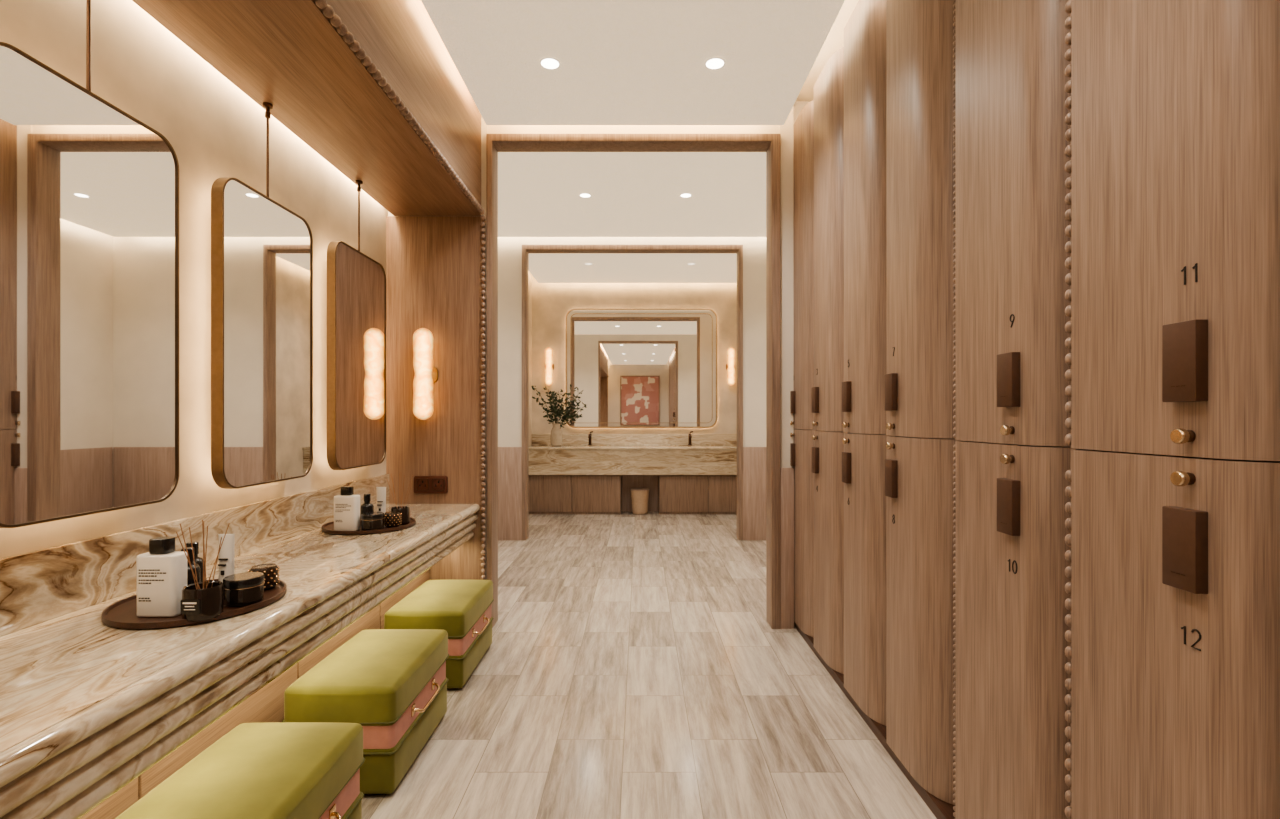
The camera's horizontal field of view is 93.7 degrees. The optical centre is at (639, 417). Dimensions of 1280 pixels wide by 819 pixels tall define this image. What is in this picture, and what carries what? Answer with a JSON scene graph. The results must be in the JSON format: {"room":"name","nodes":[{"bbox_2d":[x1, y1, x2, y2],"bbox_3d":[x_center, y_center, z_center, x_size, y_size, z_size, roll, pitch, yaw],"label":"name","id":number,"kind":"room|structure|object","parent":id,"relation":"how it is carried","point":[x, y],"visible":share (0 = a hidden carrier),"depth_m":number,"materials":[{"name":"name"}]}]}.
{"room":"changing room","nodes":[
{"label":"changing room","id":0,"kind":"room"},
{"bbox_2d":[0,0,387,557],"bbox_3d":[-1.490,-0.325,0.615,0.100,3.050,5.630,0,0,0],"label":"wall","id":1,"kind":"structure","parent":0,"point":[215,130],"depth_m":1.93,"materials":[{"name":"beige paint"}]},
{"bbox_2d":[0,474,388,636],"bbox_3d":[-1.429,0.401,1.403,0.019,0.171,4.001,0,0,0],"label":"backsplash","id":2,"kind":"structure","parent":1,"relation":"attached to","point":[42,585],"depth_m":1.64,"materials":[{"name":"stone"}]},
{"bbox_2d":[529,272,531,444],"bbox_3d":[-1.510,-0.425,7.110,0.100,3.250,2.180,0,0,0],"label":"wall","id":3,"kind":"structure","parent":0,"point":[530,274],"depth_m":8.00,"materials":[{"name":"beige paint"}]},
{"bbox_2d":[386,116,779,579],"bbox_3d":[-0.850,-0.400,3.478,3.300,3.200,0.145,0,0,0],"label":"wall","id":4,"kind":"structure","parent":0,"point":[433,263],"depth_m":3.41,"materials":[{"name":"brown wood"}]},
{"bbox_2d":[132,0,480,215],"bbox_3d":[-1.147,-1.498,1.403,0.495,0.705,4.005,0,0,0],"label":"soffit","id":5,"kind":"object","parent":4,"relation":"attached to","point":[288,55],"depth_m":2.22,"materials":[{"name":"brown wood"}]},
{"bbox_2d":[0,0,178,527],"bbox_3d":[-1.389,-0.455,1.478,0.102,1.380,0.529,0,0,0],"label":"mirror","id":6,"kind":"object","parent":5,"relation":"hanging from","point":[89,191],"visible":1,"depth_m":1.44,"materials":[{"name":"clear mirror"}]},
{"bbox_2d":[211,102,312,488],"bbox_3d":[-1.389,-0.455,2.189,0.102,1.380,0.529,0,0,0],"label":"mirror","id":7,"kind":"object","parent":5,"relation":"hanging from","point":[262,250],"visible":1,"depth_m":2.12,"materials":[{"name":"clear mirror"}]},
{"bbox_2d":[327,180,385,469],"bbox_3d":[-1.389,-0.455,2.900,0.102,1.380,0.529,0,0,0],"label":"mirror","id":8,"kind":"object","parent":5,"relation":"hanging from","point":[356,282],"visible":1,"depth_m":2.83,"materials":[{"name":"clear mirror"}]},
{"bbox_2d":[413,328,437,419],"bbox_3d":[-1.206,-0.245,3.344,0.120,0.510,0.120,0,0,0],"label":"wall sconce","id":9,"kind":"object","parent":4,"relation":"attached to","point":[425,374],"visible":1,"depth_m":3.30,"materials":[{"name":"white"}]},
{"bbox_2d":[414,476,447,493],"bbox_3d":[-1.185,0.378,3.397,0.190,0.100,0.014,0,0,0],"label":"power socket","id":10,"kind":"object","parent":4,"relation":"attached to","point":[422,484],"visible":1,"depth_m":3.39,"materials":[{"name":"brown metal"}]},
{"bbox_2d":[481,215,485,579],"bbox_3d":[-0.886,0.025,3.390,0.026,2.339,0.027,0,0,0],"label":"trim","id":11,"kind":"structure","parent":4,"relation":"attached to","point":[483,218],"depth_m":3.38,"materials":[{"name":"brown wood"}]},
{"bbox_2d":[486,134,780,628],"bbox_3d":[-0.037,-0.208,3.482,1.674,2.817,0.145,0,0,0],"label":"door frame","id":12,"kind":"structure","parent":4,"relation":"in","point":[770,144],"depth_m":3.41,"materials":[{"name":"brown wood"}]},
{"bbox_2d":[781,468,793,628],"bbox_3d":[0.839,0.743,3.422,0.078,0.915,0.015,0,0,0],"label":"trim","id":13,"kind":"structure","parent":4,"relation":"attached to","point":[787,474],"depth_m":3.42,"materials":[{"name":"brown wood"}]},
{"bbox_2d":[498,152,765,236],"bbox_3d":[0.000,-1.770,4.675,4.800,0.040,2.250,0,0,0],"label":"ceiling","id":14,"kind":"structure","parent":0,"point":[634,194],"depth_m":4.70,"materials":[{"name":"paint"}]},
{"bbox_2d":[579,193,591,197],"bbox_3d":[-0.430,-1.748,4.710,0.100,0.004,0.100,0,0,0],"label":"recessed light","id":15,"kind":"object","parent":14,"relation":"in","point":[583,195],"visible":1,"depth_m":4.71,"materials":[{"name":"paint"}]},
{"bbox_2d":[679,193,691,197],"bbox_3d":[0.360,-1.748,4.710,0.100,0.004,0.100,0,0,0],"label":"recessed light","id":16,"kind":"object","parent":14,"relation":"in","point":[683,195],"visible":1,"depth_m":4.71,"materials":[{"name":"paint"}]},
{"bbox_2d":[498,237,765,446],"bbox_3d":[0.000,-0.425,5.960,5.000,3.250,0.120,0,0,0],"label":"wall","id":17,"kind":"structure","parent":0,"point":[509,248],"depth_m":5.90,"materials":[{"name":"paint"}]},
{"bbox_2d":[498,447,521,539],"bbox_3d":[-1.820,0.743,5.891,1.320,0.915,0.018,0,0,0],"label":"trim","id":18,"kind":"structure","parent":17,"relation":"attached to","point":[509,458],"depth_m":5.88,"materials":[{"name":"brown wood"}]},
{"bbox_2d":[522,245,742,539],"bbox_3d":[-0.075,-0.250,5.952,2.170,2.900,0.145,0,0,0],"label":"door frame","id":19,"kind":"structure","parent":17,"relation":"in","point":[526,249],"depth_m":5.88,"materials":[{"name":"brown wood"}]},
{"bbox_2d":[743,447,765,539],"bbox_3d":[1.745,0.743,5.891,1.470,0.915,0.018,0,0,0],"label":"trim","id":20,"kind":"structure","parent":17,"relation":"attached to","point":[754,458],"depth_m":5.88,"materials":[{"name":"brown wood"}]},
{"bbox_2d":[421,0,844,124],"bbox_3d":[-0.028,-1.650,0.570,1.655,0.040,5.540,0,0,0],"label":"ceiling","id":21,"kind":"structure","parent":0,"point":[624,62],"depth_m":2.71,"materials":[{"name":"paint"}]},
{"bbox_2d":[539,56,560,69],"bbox_3d":[-0.413,-1.628,2.755,0.100,0.004,0.100,0,0,0],"label":"recessed light","id":22,"kind":"object","parent":21,"relation":"in","point":[549,63],"visible":1,"depth_m":2.75,"materials":[{"name":"paint"}]},
{"bbox_2d":[704,56,725,69],"bbox_3d":[0.344,-1.628,2.755,0.100,0.004,0.100,0,0,0],"label":"recessed light","id":23,"kind":"object","parent":21,"relation":"in","point":[712,63],"visible":1,"depth_m":2.75,"materials":[{"name":"paint"}]},
{"bbox_2d":[529,253,736,282],"bbox_3d":[0.000,-1.820,7.010,2.720,0.040,1.980,0,0,0],"label":"ceiling","id":24,"kind":"structure","parent":0,"point":[544,267],"depth_m":7.17,"materials":[{"name":"paint"}]},
{"bbox_2d":[532,276,736,433],"bbox_3d":[0.000,-0.425,8.150,3.120,3.250,0.100,0,0,0],"label":"wall","id":25,"kind":"structure","parent":0,"point":[551,302],"depth_m":8.10,"materials":[{"name":"beige paint"}]},
{"bbox_2d":[545,347,553,384],"bbox_3d":[-1.220,-0.690,8.039,0.120,0.510,0.120,0,0,0],"label":"wall sconce","id":26,"kind":"object","parent":25,"relation":"attached to","point":[549,366],"visible":1,"depth_m":7.99,"materials":[{"name":"white glass"}]},
{"bbox_2d":[532,434,736,444],"bbox_3d":[0.000,0.708,8.085,2.916,0.985,0.029,0,0,0],"label":"backsplash","id":27,"kind":"structure","parent":25,"relation":"attached to","point":[537,439],"depth_m":8.07,"materials":[{"name":"stone"}]},
{"bbox_2d":[566,309,716,427],"bbox_3d":[0.020,-0.667,8.076,2.040,1.605,0.044,0,0,0],"label":"wall mirror","id":28,"kind":"object","parent":25,"relation":"attached to","point":[628,368],"visible":0.97,"depth_m":8.07,"materials":[{"name":"clear mirror"}]},
{"bbox_2d":[726,347,734,384],"bbox_3d":[1.220,-0.690,8.039,0.120,0.510,0.120,0,0,0],"label":"wall sconce","id":29,"kind":"object","parent":25,"relation":"attached to","point":[730,366],"visible":1,"depth_m":7.99,"materials":[{"name":"white glass"}]},
{"bbox_2d":[362,511,936,818],"bbox_3d":[0.000,1.240,2.975,5.200,0.080,10.550,0,0,0],"label":"floor","id":30,"kind":"structure","parent":0,"point":[633,666],"depth_m":2.52,"materials":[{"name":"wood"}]},
{"bbox_2d":[115,722,364,818],"bbox_3d":[-0.939,1.018,1.415,0.387,0.364,0.558,0,0,0],"label":"upholstered stool","id":31,"kind":"object","parent":30,"relation":"on","point":[270,770],"visible":1,"depth_m":1.44,"materials":[{"name":"green fabric"}]},
{"bbox_2d":[79,568,429,818],"bbox_3d":[-1.313,0.944,1.403,0.251,0.512,4.001,0,0,0],"label":"vanity cabinet","id":32,"kind":"object","parent":30,"relation":"on","point":[266,705],"visible":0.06,"depth_m":1.82,"materials":[{"name":"brown wood"}]},
{"bbox_2d":[0,474,479,818],"bbox_3d":[-1.173,0.501,1.403,0.533,0.372,4.001,0,0,0],"label":"countertop","id":33,"kind":"structure","parent":32,"relation":"on","point":[88,705],"depth_m":1.38,"materials":[{"name":"stone"}]},
{"bbox_2d":[101,579,286,628],"bbox_3d":[-1.148,0.477,1.570,0.380,0.017,0.400,0,0,0],"label":"tray","id":34,"kind":"object","parent":33,"relation":"on","point":[122,613],"visible":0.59,"depth_m":1.45,"materials":[{"name":"brown wood"}]},
{"bbox_2d":[137,537,186,616],"bbox_3d":[-1.156,0.383,1.452,0.098,0.185,0.051,0,0,0],"label":"toiletry bottle","id":35,"kind":"object","parent":34,"relation":"on","point":[161,571],"visible":0.94,"depth_m":1.43,"materials":[{"name":"white plastic"}]},
{"bbox_2d":[139,570,165,600],"bbox_3d":[-1.159,0.398,1.427,0.065,0.076,0.001,0,0,0],"label":"print","id":36,"kind":"object","parent":35,"relation":"attached to","point":[152,583],"depth_m":1.43},
{"bbox_2d":[181,547,200,584],"bbox_3d":[-1.165,0.405,1.545,0.054,0.140,0.054,0,0,0],"label":"lotion bottle","id":37,"kind":"object","parent":34,"relation":"on","point":[190,580],"visible":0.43,"depth_m":1.54,"materials":[{"name":"black glass"}]},
{"bbox_2d":[186,541,204,581],"bbox_3d":[-1.205,0.405,1.615,0.054,0.140,0.054,0,0,0],"label":"lotion bottle","id":38,"kind":"object","parent":34,"relation":"on","point":[198,560],"visible":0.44,"depth_m":1.61,"materials":[{"name":"black glass"}]},
{"bbox_2d":[176,520,229,621],"bbox_3d":[-1.039,0.358,1.435,0.128,0.234,0.084,0,0,0],"label":"reed diffuser","id":39,"kind":"object","parent":34,"relation":"on","point":[201,601],"visible":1,"depth_m":1.41,"materials":[{"name":"brown glass"}]},
{"bbox_2d":[183,602,196,609],"bbox_3d":[-1.046,0.437,1.393,0.032,0.018,0.001,0,0,0],"label":"print","id":40,"kind":"object","parent":39,"relation":"attached to","point":[186,605],"depth_m":1.39,"materials":[{"name":"white paint"}]},
{"bbox_2d":[218,534,234,582],"bbox_3d":[-1.130,0.396,1.639,0.038,0.158,0.037,0,0,-36],"label":"tube","id":41,"kind":"object","parent":34,"relation":"on","point":[226,559],"visible":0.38,"depth_m":1.63,"materials":[{"name":"white plastic"}]},
{"bbox_2d":[218,558,227,574],"bbox_3d":[-1.130,0.403,1.625,0.024,0.044,0.006,0,0,0],"label":"print","id":42,"kind":"object","parent":41,"relation":"on","point":[223,562],"depth_m":1.63},
{"bbox_2d":[223,572,264,606],"bbox_3d":[-1.020,0.441,1.545,0.091,0.068,0.091,0,0,0],"label":"jar","id":43,"kind":"object","parent":34,"relation":"on","point":[246,588],"visible":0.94,"depth_m":1.51,"materials":[{"name":"brown glass"}]},
{"bbox_2d":[248,563,279,589],"bbox_3d":[-1.050,0.444,1.675,0.077,0.062,0.076,0,0,0],"label":"tealight holder","id":44,"kind":"object","parent":34,"relation":"on","point":[270,570],"visible":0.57,"depth_m":1.66,"materials":[{"name":"black glass"}]},
{"bbox_2d":[322,517,415,534],"bbox_3d":[-1.205,0.477,2.680,0.380,0.017,0.400,0,0,0],"label":"tray","id":45,"kind":"object","parent":33,"relation":"on","point":[328,527],"visible":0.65,"depth_m":2.54,"materials":[{"name":"brown wood"}]},
{"bbox_2d":[334,486,359,530],"bbox_3d":[-1.240,0.383,2.540,0.098,0.185,0.051,0,0,0],"label":"toiletry bottle","id":46,"kind":"object","parent":45,"relation":"on","point":[346,504],"visible":0.98,"depth_m":2.52,"materials":[{"name":"white plastic"}]},
{"bbox_2d":[336,504,346,521],"bbox_3d":[-1.243,0.398,2.515,0.065,0.076,0.001,0,0,0],"label":"print","id":47,"kind":"object","parent":46,"relation":"attached to","point":[341,509],"depth_m":2.52},
{"bbox_2d":[360,493,373,524],"bbox_3d":[-1.205,0.405,2.650,0.054,0.140,0.054,0,0,0],"label":"lotion bottle","id":48,"kind":"object","parent":45,"relation":"on","point":[366,507],"visible":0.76,"depth_m":2.64,"materials":[{"name":"black glass"}]},
{"bbox_2d":[361,512,383,530],"bbox_3d":[-1.140,0.441,2.560,0.091,0.068,0.091,0,0,0],"label":"jar","id":49,"kind":"object","parent":45,"relation":"on","point":[370,520],"visible":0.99,"depth_m":2.53,"materials":[{"name":"brown glass"}]},
{"bbox_2d":[376,487,385,513],"bbox_3d":[-1.190,0.396,2.759,0.038,0.158,0.037,0,0,-36],"label":"tube","id":50,"kind":"object","parent":45,"relation":"on","point":[381,491],"visible":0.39,"depth_m":2.75,"materials":[{"name":"white plastic"}]},
{"bbox_2d":[384,511,401,526],"bbox_3d":[-1.085,0.444,2.630,0.077,0.062,0.076,0,0,0],"label":"tealight holder","id":51,"kind":"object","parent":45,"relation":"on","point":[391,519],"visible":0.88,"depth_m":2.60,"materials":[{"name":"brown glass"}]},
{"bbox_2d":[387,473,412,524],"bbox_3d":[-1.069,0.358,2.690,0.128,0.234,0.084,0,0,0],"label":"reed diffuser","id":52,"kind":"object","parent":45,"relation":"on","point":[405,510],"visible":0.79,"depth_m":2.67,"materials":[{"name":"brown glass"}]},
{"bbox_2d":[282,629,448,793],"bbox_3d":[-0.939,1.018,2.155,0.387,0.364,0.558,0,0,0],"label":"upholstered stool","id":53,"kind":"object","parent":30,"relation":"on","point":[392,683],"visible":0.85,"depth_m":1.97,"materials":[{"name":"green leather"}]},
{"bbox_2d":[384,580,493,688],"bbox_3d":[-0.939,1.018,2.895,0.387,0.364,0.558,0,0,0],"label":"upholstered stool","id":54,"kind":"object","parent":30,"relation":"on","point":[462,608],"visible":0.75,"depth_m":2.71,"materials":[{"name":"green leather"}]},
{"bbox_2d":[529,475,620,513],"bbox_3d":[-0.848,0.951,7.751,1.215,0.498,0.598,0,0,0],"label":"vanity cabinet","id":55,"kind":"object","parent":30,"relation":"on","point":[548,494],"visible":0.8,"depth_m":7.45,"materials":[{"name":"brown wood"}]},
{"bbox_2d":[621,475,658,510],"bbox_3d":[0.000,0.951,7.720,0.476,0.498,0.020,0,0,0],"label":"panel","id":56,"kind":"object","parent":30,"relation":"on","point":[628,482],"visible":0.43,"depth_m":7.71,"materials":[{"name":"brown wood"}]},
{"bbox_2d":[630,488,649,514],"bbox_3d":[0.000,1.046,7.540,0.243,0.309,0.243,0,0,0],"label":"waste bin","id":57,"kind":"object","parent":30,"relation":"on","point":[639,496],"visible":1,"depth_m":7.45,"materials":[{"name":"brown wood"}]},
{"bbox_2d":[659,475,736,513],"bbox_3d":[0.848,0.951,7.751,1.215,0.498,0.598,0,0,0],"label":"vanity cabinet","id":58,"kind":"object","parent":30,"relation":"on","point":[678,494],"visible":0.73,"depth_m":7.45,"materials":[{"name":"brown wood"}]},
{"bbox_2d":[529,445,736,474],"bbox_3d":[0.000,0.528,7.714,2.918,0.343,0.708,0,0,0],"label":"countertop","id":59,"kind":"structure","parent":58,"relation":"on","point":[543,459],"depth_m":7.38,"materials":[{"name":"stone"}]},
{"bbox_2d":[550,423,562,446],"bbox_3d":[-1.060,0.215,7.620,0.156,0.290,0.156,0,0,0],"label":"vase","id":60,"kind":"object","parent":59,"relation":"on","point":[556,438],"visible":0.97,"depth_m":7.56,"materials":[{"name":"beige ceramic"}]},
{"bbox_2d":[531,384,579,427],"bbox_3d":[-1.075,-0.077,7.579,0.636,0.715,0.435,0,0,0],"label":"bouquet","id":61,"kind":"object","parent":60,"relation":"in","point":[556,413],"visible":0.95,"depth_m":7.59,"materials":[{"name":"green plant"}]},
{"bbox_2d":[570,445,608,446],"bbox_3d":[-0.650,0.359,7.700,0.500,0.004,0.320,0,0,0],"label":"basin","id":62,"kind":"object","parent":59,"relation":"in","point":[570,445],"depth_m":7.68,"materials":[{"name":"stone"}]},
{"bbox_2d":[588,431,592,444],"bbox_3d":[-0.654,0.266,7.870,0.072,0.188,0.180,0,0,0],"label":"faucet","id":63,"kind":"object","parent":59,"relation":"on","point":[589,435],"visible":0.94,"depth_m":7.91,"materials":[{"name":"brown metal"}]},
{"bbox_2d":[688,431,692,444],"bbox_3d":[0.666,0.266,7.870,0.072,0.188,0.180,0,0,0],"label":"faucet","id":64,"kind":"object","parent":59,"relation":"on","point":[689,435],"visible":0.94,"depth_m":7.91,"materials":[{"name":"brown metal"}]},
{"bbox_2d":[671,445,709,446],"bbox_3d":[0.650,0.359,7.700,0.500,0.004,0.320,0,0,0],"label":"basin","id":65,"kind":"object","parent":59,"relation":"in","point":[671,445],"depth_m":7.68,"materials":[{"name":"stone"}]},
{"bbox_2d":[780,105,793,467],"bbox_3d":[0.839,-0.400,3.490,0.078,3.200,0.120,0,0,0],"label":"wall","id":66,"kind":"structure","parent":0,"point":[786,130],"depth_m":3.43,"materials":[{"name":"paint"}]},
{"bbox_2d":[794,622,954,818],"bbox_3d":[1.125,1.181,1.924,0.471,0.038,3.152,0,0,0],"label":"baseboard","id":67,"kind":"structure","parent":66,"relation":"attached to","point":[941,809],"depth_m":2.18,"materials":[{"name":"brown wood"}]},
{"bbox_2d":[790,429,816,637],"bbox_3d":[1.109,0.612,3.276,0.502,1.096,0.446,0,0,0],"label":"locker","id":68,"kind":"object","parent":67,"relation":"on","point":[801,449],"visible":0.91,"depth_m":3.26,"materials":[{"name":"brown wood"}]},
{"bbox_2d":[790,100,813,429],"bbox_3d":[1.109,-0.809,3.276,0.502,1.742,0.446,0,0,0],"label":"locker","id":69,"kind":"object","parent":68,"relation":"on","point":[801,397],"visible":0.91,"depth_m":3.26,"materials":[{"name":"brown wood"}]},
{"bbox_2d":[812,431,845,673],"bbox_3d":[1.109,0.612,2.826,0.502,1.096,0.446,0,0,0],"label":"locker","id":70,"kind":"object","parent":67,"relation":"on","point":[828,448],"visible":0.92,"depth_m":2.81,"materials":[{"name":"brown wood"}]},
{"bbox_2d":[812,47,843,431],"bbox_3d":[1.109,-0.809,2.826,0.502,1.742,0.446,0,0,0],"label":"locker","id":71,"kind":"object","parent":70,"relation":"on","point":[829,86],"visible":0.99,"depth_m":2.81,"materials":[{"name":"brown wood"}]},
{"bbox_2d":[842,433,887,725],"bbox_3d":[1.109,0.612,2.376,0.502,1.096,0.446,0,0,0],"label":"locker","id":72,"kind":"object","parent":67,"relation":"on","point":[864,455],"visible":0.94,"depth_m":2.36,"materials":[{"name":"brown wood"}]},
{"bbox_2d":[842,0,885,433],"bbox_3d":[1.109,-0.809,2.376,0.502,1.742,0.446,0,0,0],"label":"locker","id":73,"kind":"object","parent":72,"relation":"on","point":[863,386],"visible":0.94,"depth_m":2.34,"materials":[{"name":"brown wood"}]},
{"bbox_2d":[885,436,958,804],"bbox_3d":[1.109,0.612,1.926,0.502,1.096,0.446,0,0,0],"label":"locker","id":74,"kind":"object","parent":67,"relation":"on","point":[919,474],"visible":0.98,"depth_m":1.89,"materials":[{"name":"brown wood"}]},
{"bbox_2d":[885,0,954,438],"bbox_3d":[1.109,-0.809,1.926,0.502,1.742,0.446,0,0,0],"label":"locker","id":75,"kind":"object","parent":74,"relation":"on","point":[919,376],"visible":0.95,"depth_m":1.89,"materials":[{"name":"brown wood"}]},
{"bbox_2d":[953,441,1072,818],"bbox_3d":[1.109,0.612,1.474,0.502,1.096,0.442,0,0,0],"label":"locker","id":76,"kind":"object","parent":67,"relation":"on","point":[1010,515],"visible":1,"depth_m":1.43,"materials":[{"name":"brown wood"}]},
{"bbox_2d":[953,0,1069,446],"bbox_3d":[1.109,-0.809,1.474,0.502,1.742,0.442,0,0,0],"label":"locker","id":77,"kind":"object","parent":76,"relation":"on","point":[1010,255],"visible":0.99,"depth_m":1.43,"materials":[{"name":"brown wood"}]},
{"bbox_2d":[1065,449,1279,818],"bbox_3d":[1.109,0.612,1.024,0.502,1.096,0.442,0,0,0],"label":"locker","id":78,"kind":"object","parent":67,"relation":"on","point":[1173,572],"visible":1,"depth_m":0.99,"materials":[{"name":"brown wood"}]},
{"bbox_2d":[1065,0,1279,460],"bbox_3d":[1.109,-0.809,1.024,0.502,1.742,0.442,0,0,0],"label":"locker","id":79,"kind":"object","parent":78,"relation":"on","point":[1173,118],"visible":1,"depth_m":0.99,"materials":[{"name":"brown wood"}]},
{"bbox_2d":[794,101,810,122],"bbox_3d":[1.689,-0.400,3.529,1.622,3.200,0.043,0,0,0],"label":"wall","id":80,"kind":"structure","parent":0,"point":[798,105],"depth_m":3.51,"materials":[{"name":"paint"}]},
{"bbox_2d":[796,0,858,100],"bbox_3d":[-0.030,-1.875,0.620,3.020,0.050,5.840,0,0,0],"label":"ceiling","id":81,"kind":"structure","parent":0,"point":[834,41],"depth_m":3.00,"materials":[{"name":"paint"}]},
{"bbox_3d":[-1.170,-0.325,-0.650,0.540,3.050,0.100,0,0,0],"label":"wall","id":82,"kind":"structure","parent":0,"visible":0},
{"bbox_2d":[314,0,484,214],"bbox_3d":[-0.886,-1.156,1.390,0.031,0.033,3.973,0,0,0],"label":"trim","id":83,"kind":"structure","parent":82,"relation":"attached to","point":[328,11],"depth_m":2.12,"materials":[{"name":"brown wood"}]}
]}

